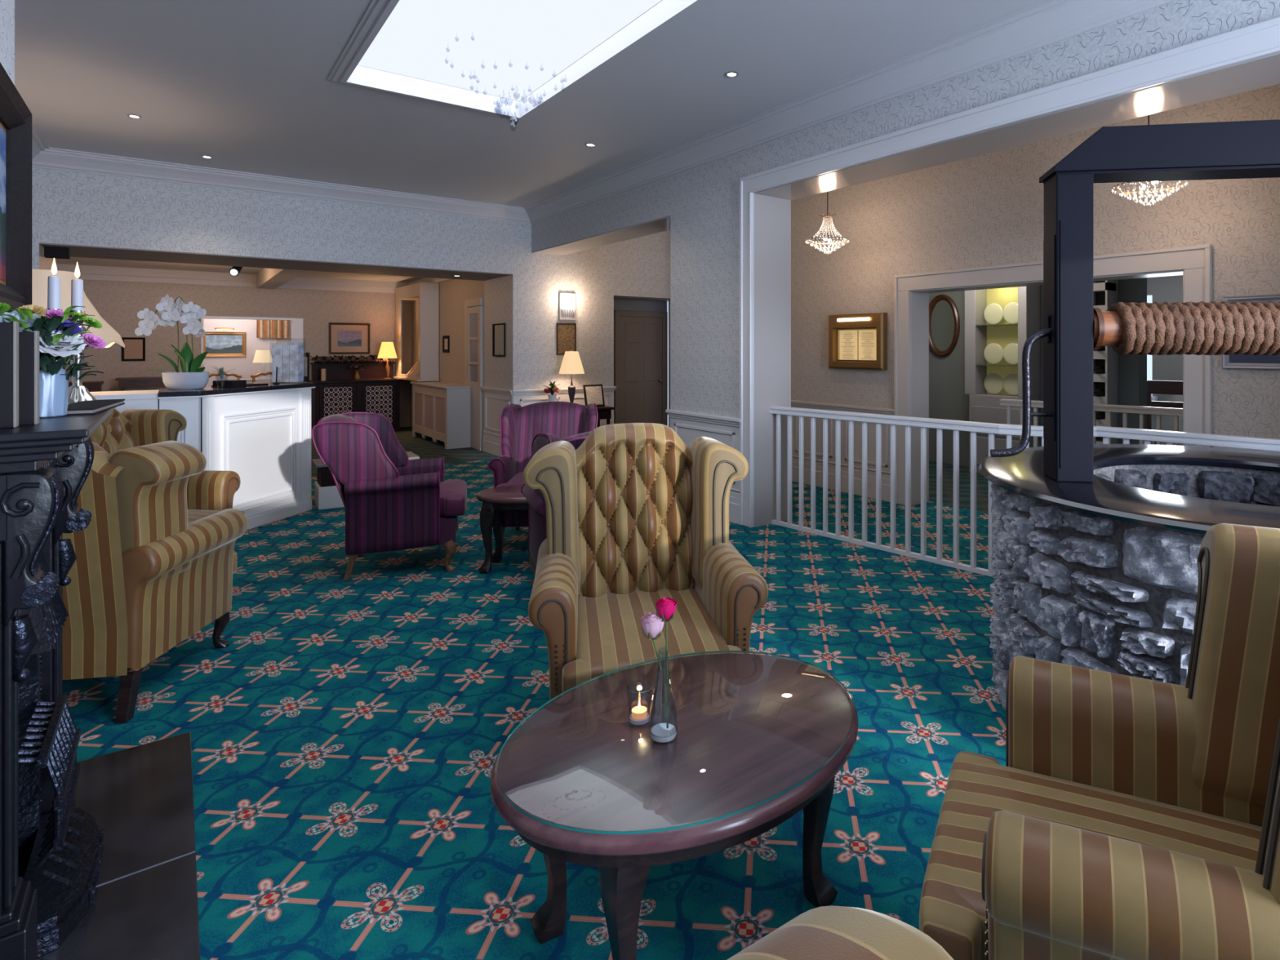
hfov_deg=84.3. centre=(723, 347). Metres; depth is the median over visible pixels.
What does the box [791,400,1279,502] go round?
railing
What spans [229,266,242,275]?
spotlight
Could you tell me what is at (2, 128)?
picture
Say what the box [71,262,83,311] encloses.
candle
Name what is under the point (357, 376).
flower vase
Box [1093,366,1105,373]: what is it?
wine bottle
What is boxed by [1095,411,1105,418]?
wine bottle
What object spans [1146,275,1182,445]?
wall
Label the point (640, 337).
door
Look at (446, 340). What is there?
picture
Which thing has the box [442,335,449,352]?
framed notice
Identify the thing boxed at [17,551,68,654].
carved ornament
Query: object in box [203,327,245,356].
landscape painting
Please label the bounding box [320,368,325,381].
pillar candle
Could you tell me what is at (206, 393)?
countertop
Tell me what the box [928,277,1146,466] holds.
wall
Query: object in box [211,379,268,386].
desk mat
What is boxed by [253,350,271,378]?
table lamp
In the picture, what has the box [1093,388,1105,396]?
wine bottle
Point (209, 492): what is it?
armchair
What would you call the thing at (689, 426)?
wainscoting
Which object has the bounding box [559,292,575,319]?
wall lamp
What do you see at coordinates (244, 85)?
ceiling
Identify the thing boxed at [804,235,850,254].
basket
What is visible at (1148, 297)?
window
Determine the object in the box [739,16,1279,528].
trim
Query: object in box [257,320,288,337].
striped curtain
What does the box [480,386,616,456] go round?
wainscoting
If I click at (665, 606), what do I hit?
rose
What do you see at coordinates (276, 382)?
pen
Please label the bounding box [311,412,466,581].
armchair
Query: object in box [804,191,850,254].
crystal chandelier
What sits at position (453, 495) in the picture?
seat cushion
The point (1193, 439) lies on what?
railing
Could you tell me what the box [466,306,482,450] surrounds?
door
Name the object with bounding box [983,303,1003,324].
glass plate
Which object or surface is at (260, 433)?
reception desk
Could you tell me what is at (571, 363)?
table lamp
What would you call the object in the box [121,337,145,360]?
framed notice
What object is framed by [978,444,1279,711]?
well
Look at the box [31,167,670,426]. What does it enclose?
wall
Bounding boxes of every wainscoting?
[410,380,465,426]
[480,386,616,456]
[665,408,740,524]
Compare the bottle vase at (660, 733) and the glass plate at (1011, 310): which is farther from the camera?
the glass plate at (1011, 310)
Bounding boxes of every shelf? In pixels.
[0,406,116,474]
[310,361,395,380]
[393,376,439,381]
[409,381,471,388]
[975,324,1017,325]
[975,364,1017,366]
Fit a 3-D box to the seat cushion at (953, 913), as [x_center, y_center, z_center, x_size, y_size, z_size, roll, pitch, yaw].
[0.792,1.063,1.375,0.718,0.153,0.600,0,0,25]
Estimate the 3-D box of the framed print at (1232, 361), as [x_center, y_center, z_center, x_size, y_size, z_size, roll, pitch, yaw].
[3.385,-0.095,4.249,0.025,0.460,0.620,0,0,-38]
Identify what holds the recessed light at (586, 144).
in the ceiling at (244, 85)
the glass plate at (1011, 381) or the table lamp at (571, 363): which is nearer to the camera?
the glass plate at (1011, 381)
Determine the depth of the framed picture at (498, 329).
9.36 m
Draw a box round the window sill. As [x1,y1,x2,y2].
[1151,395,1157,399]
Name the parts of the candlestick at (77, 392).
stem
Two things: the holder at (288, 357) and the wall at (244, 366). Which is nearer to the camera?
the holder at (288, 357)
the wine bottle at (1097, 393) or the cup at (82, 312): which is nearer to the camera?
the cup at (82, 312)
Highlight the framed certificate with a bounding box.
[556,322,576,355]
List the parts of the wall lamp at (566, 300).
lamp shade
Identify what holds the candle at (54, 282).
on the candlestick at (70, 401)
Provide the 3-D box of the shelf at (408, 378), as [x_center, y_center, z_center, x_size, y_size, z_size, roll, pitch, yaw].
[-5.251,0.535,11.953,0.340,0.030,1.600,0,0,-38]
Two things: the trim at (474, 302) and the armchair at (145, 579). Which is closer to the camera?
the armchair at (145, 579)
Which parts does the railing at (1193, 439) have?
rail, handrail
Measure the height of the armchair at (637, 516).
1.129 m
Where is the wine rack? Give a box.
[1093,280,1118,444]
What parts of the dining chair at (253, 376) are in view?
rail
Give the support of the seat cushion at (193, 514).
on the armchair at (209, 492)
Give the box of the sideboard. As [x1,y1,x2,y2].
[307,359,402,435]
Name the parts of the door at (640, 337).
panel, panel, panel, panel, panel, panel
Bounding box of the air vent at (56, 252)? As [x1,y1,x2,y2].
[44,245,70,259]
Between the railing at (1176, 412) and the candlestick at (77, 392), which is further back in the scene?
the railing at (1176, 412)
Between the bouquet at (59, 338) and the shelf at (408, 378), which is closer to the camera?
the bouquet at (59, 338)
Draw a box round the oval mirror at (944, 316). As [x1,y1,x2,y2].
[928,294,959,356]
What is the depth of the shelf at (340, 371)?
12.00 m
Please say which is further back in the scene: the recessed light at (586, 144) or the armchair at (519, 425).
the recessed light at (586, 144)
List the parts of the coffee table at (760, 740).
leg, leg, leg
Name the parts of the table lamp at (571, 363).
lamp shade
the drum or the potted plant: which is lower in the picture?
the potted plant
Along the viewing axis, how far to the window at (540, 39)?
4.27 m
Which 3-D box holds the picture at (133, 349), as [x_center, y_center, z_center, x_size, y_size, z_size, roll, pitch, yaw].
[-8.752,0.030,10.415,0.210,0.290,0.005,0,0,-38]
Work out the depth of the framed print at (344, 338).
12.18 m
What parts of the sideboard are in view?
door, door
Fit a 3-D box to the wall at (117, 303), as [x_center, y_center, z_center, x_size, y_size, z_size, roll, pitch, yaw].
[-7.032,0.100,10.610,5.601,2.701,5.821,0,0,-38]
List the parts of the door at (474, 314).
glass pane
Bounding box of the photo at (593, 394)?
[585,386,603,404]
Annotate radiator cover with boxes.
[409,381,471,448]
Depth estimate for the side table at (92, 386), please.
9.27 m
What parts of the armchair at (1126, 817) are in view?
arm, arm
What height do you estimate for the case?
0.540 m
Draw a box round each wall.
[0,0,14,84]
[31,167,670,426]
[54,258,484,435]
[203,318,291,385]
[531,0,1279,417]
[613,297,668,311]
[791,84,1279,446]
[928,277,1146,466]
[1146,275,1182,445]
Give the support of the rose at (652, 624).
in the bottle vase at (660, 733)
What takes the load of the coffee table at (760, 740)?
on the floor
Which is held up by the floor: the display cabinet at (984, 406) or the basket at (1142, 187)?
the display cabinet at (984, 406)
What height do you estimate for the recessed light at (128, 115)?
0.006 m
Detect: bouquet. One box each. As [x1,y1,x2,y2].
[0,302,106,380]
[542,381,559,395]
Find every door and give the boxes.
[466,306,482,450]
[613,310,667,426]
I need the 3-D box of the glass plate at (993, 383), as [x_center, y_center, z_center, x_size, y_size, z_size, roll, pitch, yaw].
[3.119,0.420,8.103,0.024,0.244,0.244,0,0,-38]
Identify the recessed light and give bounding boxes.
[127,114,142,118]
[200,155,212,158]
[585,143,595,146]
[724,71,738,77]
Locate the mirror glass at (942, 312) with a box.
[930,300,954,351]
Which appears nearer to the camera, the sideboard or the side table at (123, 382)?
the side table at (123, 382)
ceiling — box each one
[14,0,1041,207]
[56,257,425,282]
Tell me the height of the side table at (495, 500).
0.500 m
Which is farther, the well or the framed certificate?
the framed certificate
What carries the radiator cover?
on the floor
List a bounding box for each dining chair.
[206,373,241,385]
[250,371,284,382]
[1146,380,1182,444]
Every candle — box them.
[47,257,61,309]
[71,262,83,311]
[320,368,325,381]
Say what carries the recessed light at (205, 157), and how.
in the ceiling at (244, 85)
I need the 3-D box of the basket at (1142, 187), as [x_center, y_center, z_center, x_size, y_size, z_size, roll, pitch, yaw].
[2.605,-0.930,4.298,0.415,0.149,0.417,0,0,29]
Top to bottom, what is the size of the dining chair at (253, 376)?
1.042 m
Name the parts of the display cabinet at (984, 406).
door, door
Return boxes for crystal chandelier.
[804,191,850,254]
[1110,115,1189,207]
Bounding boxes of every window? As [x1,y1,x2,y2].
[357,0,661,101]
[1146,295,1151,380]
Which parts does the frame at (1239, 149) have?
crank handle, post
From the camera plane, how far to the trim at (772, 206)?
5.67 m
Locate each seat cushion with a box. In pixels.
[187,509,244,523]
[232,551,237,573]
[440,480,466,516]
[496,471,524,487]
[561,587,743,696]
[919,751,1262,959]
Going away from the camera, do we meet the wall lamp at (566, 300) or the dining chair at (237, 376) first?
the wall lamp at (566, 300)
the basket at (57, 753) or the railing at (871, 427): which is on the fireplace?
the basket at (57, 753)
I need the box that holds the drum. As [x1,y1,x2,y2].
[1093,300,1279,355]
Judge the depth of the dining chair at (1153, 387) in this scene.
7.75 m
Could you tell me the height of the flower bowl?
0.130 m
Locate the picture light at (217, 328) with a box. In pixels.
[214,327,234,330]
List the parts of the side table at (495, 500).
leg, leg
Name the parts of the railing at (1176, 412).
handrail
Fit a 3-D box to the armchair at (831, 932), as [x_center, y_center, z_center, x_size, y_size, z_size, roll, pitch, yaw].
[0.038,0.897,0.007,0.930,1.129,0.895,0,0,-39]
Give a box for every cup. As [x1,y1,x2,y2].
[40,308,71,319]
[66,310,85,322]
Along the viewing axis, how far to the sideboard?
11.84 m
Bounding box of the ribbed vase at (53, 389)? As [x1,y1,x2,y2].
[39,366,68,417]
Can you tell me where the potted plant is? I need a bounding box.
[212,366,233,384]
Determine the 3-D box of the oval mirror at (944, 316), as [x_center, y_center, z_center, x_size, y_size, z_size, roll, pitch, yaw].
[2.735,-0.270,8.793,0.045,0.780,0.490,0,0,-38]
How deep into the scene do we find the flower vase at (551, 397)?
8.92 m
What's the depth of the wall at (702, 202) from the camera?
5.83 m
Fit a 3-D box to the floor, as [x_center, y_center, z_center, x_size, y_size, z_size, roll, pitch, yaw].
[0.354,1.500,8.149,13.400,0.100,18.800,0,0,-38]
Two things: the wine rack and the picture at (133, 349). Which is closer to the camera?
the wine rack
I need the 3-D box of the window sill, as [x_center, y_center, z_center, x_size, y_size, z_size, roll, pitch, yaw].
[5.926,0.725,10.179,0.120,0.050,0.630,0,0,-38]
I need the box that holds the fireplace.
[0,406,116,959]
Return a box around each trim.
[31,0,1177,223]
[39,242,512,280]
[56,263,453,293]
[200,315,302,382]
[327,0,715,120]
[464,297,482,385]
[531,53,1279,527]
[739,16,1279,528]
[893,244,1212,506]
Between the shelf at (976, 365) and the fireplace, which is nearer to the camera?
the fireplace
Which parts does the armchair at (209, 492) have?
backrest, arm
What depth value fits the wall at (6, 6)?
2.14 m
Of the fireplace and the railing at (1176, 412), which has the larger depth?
the railing at (1176, 412)
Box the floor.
[62,426,1005,959]
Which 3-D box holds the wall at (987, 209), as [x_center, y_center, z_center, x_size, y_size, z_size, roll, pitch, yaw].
[2.767,-0.200,6.038,1.201,3.300,12.500,0,0,-38]
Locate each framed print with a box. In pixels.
[328,322,369,354]
[1222,293,1279,369]
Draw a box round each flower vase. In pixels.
[354,370,359,380]
[547,395,556,401]
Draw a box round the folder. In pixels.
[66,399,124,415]
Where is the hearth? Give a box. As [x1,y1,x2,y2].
[17,732,199,959]
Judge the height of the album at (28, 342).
0.218 m
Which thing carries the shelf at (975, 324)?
attached to the display cabinet at (984, 406)
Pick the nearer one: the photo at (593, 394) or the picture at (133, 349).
the photo at (593, 394)
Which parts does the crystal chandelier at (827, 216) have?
crown, chain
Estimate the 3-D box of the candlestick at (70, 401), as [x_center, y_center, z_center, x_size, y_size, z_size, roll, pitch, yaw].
[-1.969,0.034,2.065,0.096,0.292,0.096,0,0,-17]
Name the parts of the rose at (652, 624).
stem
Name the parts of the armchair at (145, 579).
backrest, leg, arm, leg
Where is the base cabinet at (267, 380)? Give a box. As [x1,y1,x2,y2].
[240,377,282,382]
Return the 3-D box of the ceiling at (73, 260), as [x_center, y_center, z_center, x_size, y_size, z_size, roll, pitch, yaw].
[-7.038,-1.210,10.618,5.600,0.080,5.800,0,0,-38]
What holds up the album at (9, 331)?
on the fireplace
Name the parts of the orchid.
flower, flower, flower, flower, flower, flower, flower, flower stem, flower, flower, flower, flower, flower, flower, flower, flower, flower stem, flower, flower, flower, flower, flower, flower stem, flower, flower, flower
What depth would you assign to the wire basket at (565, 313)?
9.43 m
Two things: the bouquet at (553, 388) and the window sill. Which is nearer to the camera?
the bouquet at (553, 388)
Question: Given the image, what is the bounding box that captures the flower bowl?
[161,371,209,389]
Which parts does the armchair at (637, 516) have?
arm, backrest, arm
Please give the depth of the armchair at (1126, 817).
1.48 m
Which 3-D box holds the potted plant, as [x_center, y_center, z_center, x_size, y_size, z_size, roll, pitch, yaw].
[-4.022,0.234,5.627,0.122,0.171,0.135,0,0,18]
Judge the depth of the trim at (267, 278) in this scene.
10.83 m
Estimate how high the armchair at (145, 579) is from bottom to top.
1.129 m
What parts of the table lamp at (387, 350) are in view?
lamp shade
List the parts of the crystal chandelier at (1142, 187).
bulb, crown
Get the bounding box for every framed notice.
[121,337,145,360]
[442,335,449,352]
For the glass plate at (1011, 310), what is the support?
on the display cabinet at (984, 406)
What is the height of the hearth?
0.028 m
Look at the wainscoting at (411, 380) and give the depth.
12.75 m
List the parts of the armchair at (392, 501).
backrest, leg, arm, arm, seat frame, leg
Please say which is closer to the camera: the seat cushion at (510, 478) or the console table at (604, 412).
the seat cushion at (510, 478)
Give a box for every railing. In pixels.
[769,405,1279,576]
[1000,399,1182,447]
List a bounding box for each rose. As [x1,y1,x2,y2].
[640,612,664,671]
[655,596,676,728]
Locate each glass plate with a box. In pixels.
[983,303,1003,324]
[983,342,1003,364]
[983,373,1003,394]
[1003,302,1017,324]
[1003,342,1017,364]
[1003,373,1017,395]
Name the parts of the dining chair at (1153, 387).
leg, rail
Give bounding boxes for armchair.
[62,440,247,723]
[88,408,244,523]
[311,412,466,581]
[488,401,598,551]
[520,431,591,585]
[523,422,768,703]
[727,905,953,959]
[919,523,1279,959]
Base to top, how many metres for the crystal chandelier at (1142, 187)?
0.929 m
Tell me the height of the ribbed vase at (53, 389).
0.135 m
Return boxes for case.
[828,312,887,369]
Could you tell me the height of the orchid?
0.622 m
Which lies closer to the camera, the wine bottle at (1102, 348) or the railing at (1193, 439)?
the railing at (1193, 439)
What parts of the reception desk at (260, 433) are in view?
panel moulding, panel moulding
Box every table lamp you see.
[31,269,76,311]
[82,290,124,347]
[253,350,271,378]
[377,342,397,379]
[559,348,584,402]
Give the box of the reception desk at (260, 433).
[89,382,315,530]
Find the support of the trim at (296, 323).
attached to the wall at (244, 366)
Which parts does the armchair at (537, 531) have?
leg, arm, backrest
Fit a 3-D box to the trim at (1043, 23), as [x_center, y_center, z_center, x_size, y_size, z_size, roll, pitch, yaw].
[-0.770,-1.690,3.108,4.717,0.160,11.645,0,0,-38]
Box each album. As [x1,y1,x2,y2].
[0,320,18,428]
[18,330,39,425]
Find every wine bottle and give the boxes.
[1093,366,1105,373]
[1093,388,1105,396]
[1095,346,1105,351]
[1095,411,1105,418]
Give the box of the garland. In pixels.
[310,354,390,361]
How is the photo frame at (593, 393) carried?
on the console table at (604, 412)
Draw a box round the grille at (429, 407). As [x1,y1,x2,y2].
[414,392,444,434]
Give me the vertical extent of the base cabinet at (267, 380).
0.900 m
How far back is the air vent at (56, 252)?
6.49 m
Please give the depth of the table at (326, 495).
6.31 m
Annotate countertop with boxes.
[89,386,315,399]
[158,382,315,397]
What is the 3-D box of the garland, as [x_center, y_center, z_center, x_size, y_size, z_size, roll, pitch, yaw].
[-6.340,0.183,11.985,1.298,0.111,0.200,0,0,-38]
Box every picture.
[0,125,5,281]
[124,339,142,359]
[205,334,242,353]
[337,330,361,346]
[444,338,448,349]
[492,323,505,356]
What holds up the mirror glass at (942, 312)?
attached to the oval mirror at (944, 316)
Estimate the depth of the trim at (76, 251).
7.69 m
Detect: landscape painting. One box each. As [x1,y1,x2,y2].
[0,62,31,312]
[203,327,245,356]
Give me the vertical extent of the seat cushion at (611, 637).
0.153 m
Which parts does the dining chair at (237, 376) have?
rail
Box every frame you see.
[303,352,309,382]
[582,384,604,406]
[990,119,1279,482]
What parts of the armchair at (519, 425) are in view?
arm, leg, seat frame, backrest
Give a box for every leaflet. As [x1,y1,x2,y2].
[406,361,417,374]
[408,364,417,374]
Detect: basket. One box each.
[17,693,80,867]
[560,308,575,317]
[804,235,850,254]
[1110,180,1189,207]
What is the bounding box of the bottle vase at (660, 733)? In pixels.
[648,662,677,742]
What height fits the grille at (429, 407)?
0.630 m
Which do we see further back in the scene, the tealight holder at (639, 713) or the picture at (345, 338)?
the picture at (345, 338)
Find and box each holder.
[271,342,305,382]
[626,682,652,724]
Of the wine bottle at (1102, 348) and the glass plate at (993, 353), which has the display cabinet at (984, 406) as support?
the glass plate at (993, 353)
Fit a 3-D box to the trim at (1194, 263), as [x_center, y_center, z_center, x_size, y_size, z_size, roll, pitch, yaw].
[2.478,0.392,5.608,0.307,2.115,2.521,0,0,-38]
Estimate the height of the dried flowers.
0.120 m
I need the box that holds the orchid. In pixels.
[134,294,208,372]
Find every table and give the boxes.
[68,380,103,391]
[115,376,164,391]
[311,451,419,510]
[476,485,528,573]
[490,650,857,959]
[596,405,614,426]
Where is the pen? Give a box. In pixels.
[272,366,279,384]
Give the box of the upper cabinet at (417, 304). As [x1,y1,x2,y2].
[393,281,439,381]
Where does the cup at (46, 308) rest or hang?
on the candlestick at (70, 401)
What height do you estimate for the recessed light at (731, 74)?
0.006 m
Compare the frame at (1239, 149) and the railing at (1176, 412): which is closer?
the frame at (1239, 149)
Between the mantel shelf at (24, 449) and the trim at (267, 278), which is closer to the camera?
the mantel shelf at (24, 449)
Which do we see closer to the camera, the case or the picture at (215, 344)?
the case
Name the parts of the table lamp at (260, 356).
lamp shade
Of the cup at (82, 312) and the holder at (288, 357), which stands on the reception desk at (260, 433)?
the holder at (288, 357)
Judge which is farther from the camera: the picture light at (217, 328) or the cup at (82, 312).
the picture light at (217, 328)
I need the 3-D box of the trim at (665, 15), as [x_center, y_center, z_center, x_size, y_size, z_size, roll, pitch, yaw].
[-0.578,-1.806,3.141,1.370,0.128,4.840,0,0,-38]
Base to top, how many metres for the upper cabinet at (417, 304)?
1.601 m
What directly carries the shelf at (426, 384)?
attached to the radiator cover
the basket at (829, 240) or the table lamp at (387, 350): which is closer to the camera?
the basket at (829, 240)
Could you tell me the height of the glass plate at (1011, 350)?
0.244 m
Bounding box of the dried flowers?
[347,364,364,370]
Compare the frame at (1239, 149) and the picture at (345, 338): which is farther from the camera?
the picture at (345, 338)
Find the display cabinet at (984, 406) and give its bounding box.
[964,285,1039,473]
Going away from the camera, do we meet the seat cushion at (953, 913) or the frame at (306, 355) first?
the seat cushion at (953, 913)
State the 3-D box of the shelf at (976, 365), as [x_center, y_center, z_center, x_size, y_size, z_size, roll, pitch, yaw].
[3.173,0.206,7.994,0.230,0.008,0.520,0,0,-38]
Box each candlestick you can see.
[40,308,75,404]
[66,310,97,402]
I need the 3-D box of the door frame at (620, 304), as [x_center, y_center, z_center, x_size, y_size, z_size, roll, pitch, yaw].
[-1.332,0.300,10.677,1.340,2.300,0.460,0,0,-38]
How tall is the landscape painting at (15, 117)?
0.640 m
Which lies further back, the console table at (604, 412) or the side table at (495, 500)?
the console table at (604, 412)
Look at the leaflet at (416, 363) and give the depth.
12.05 m

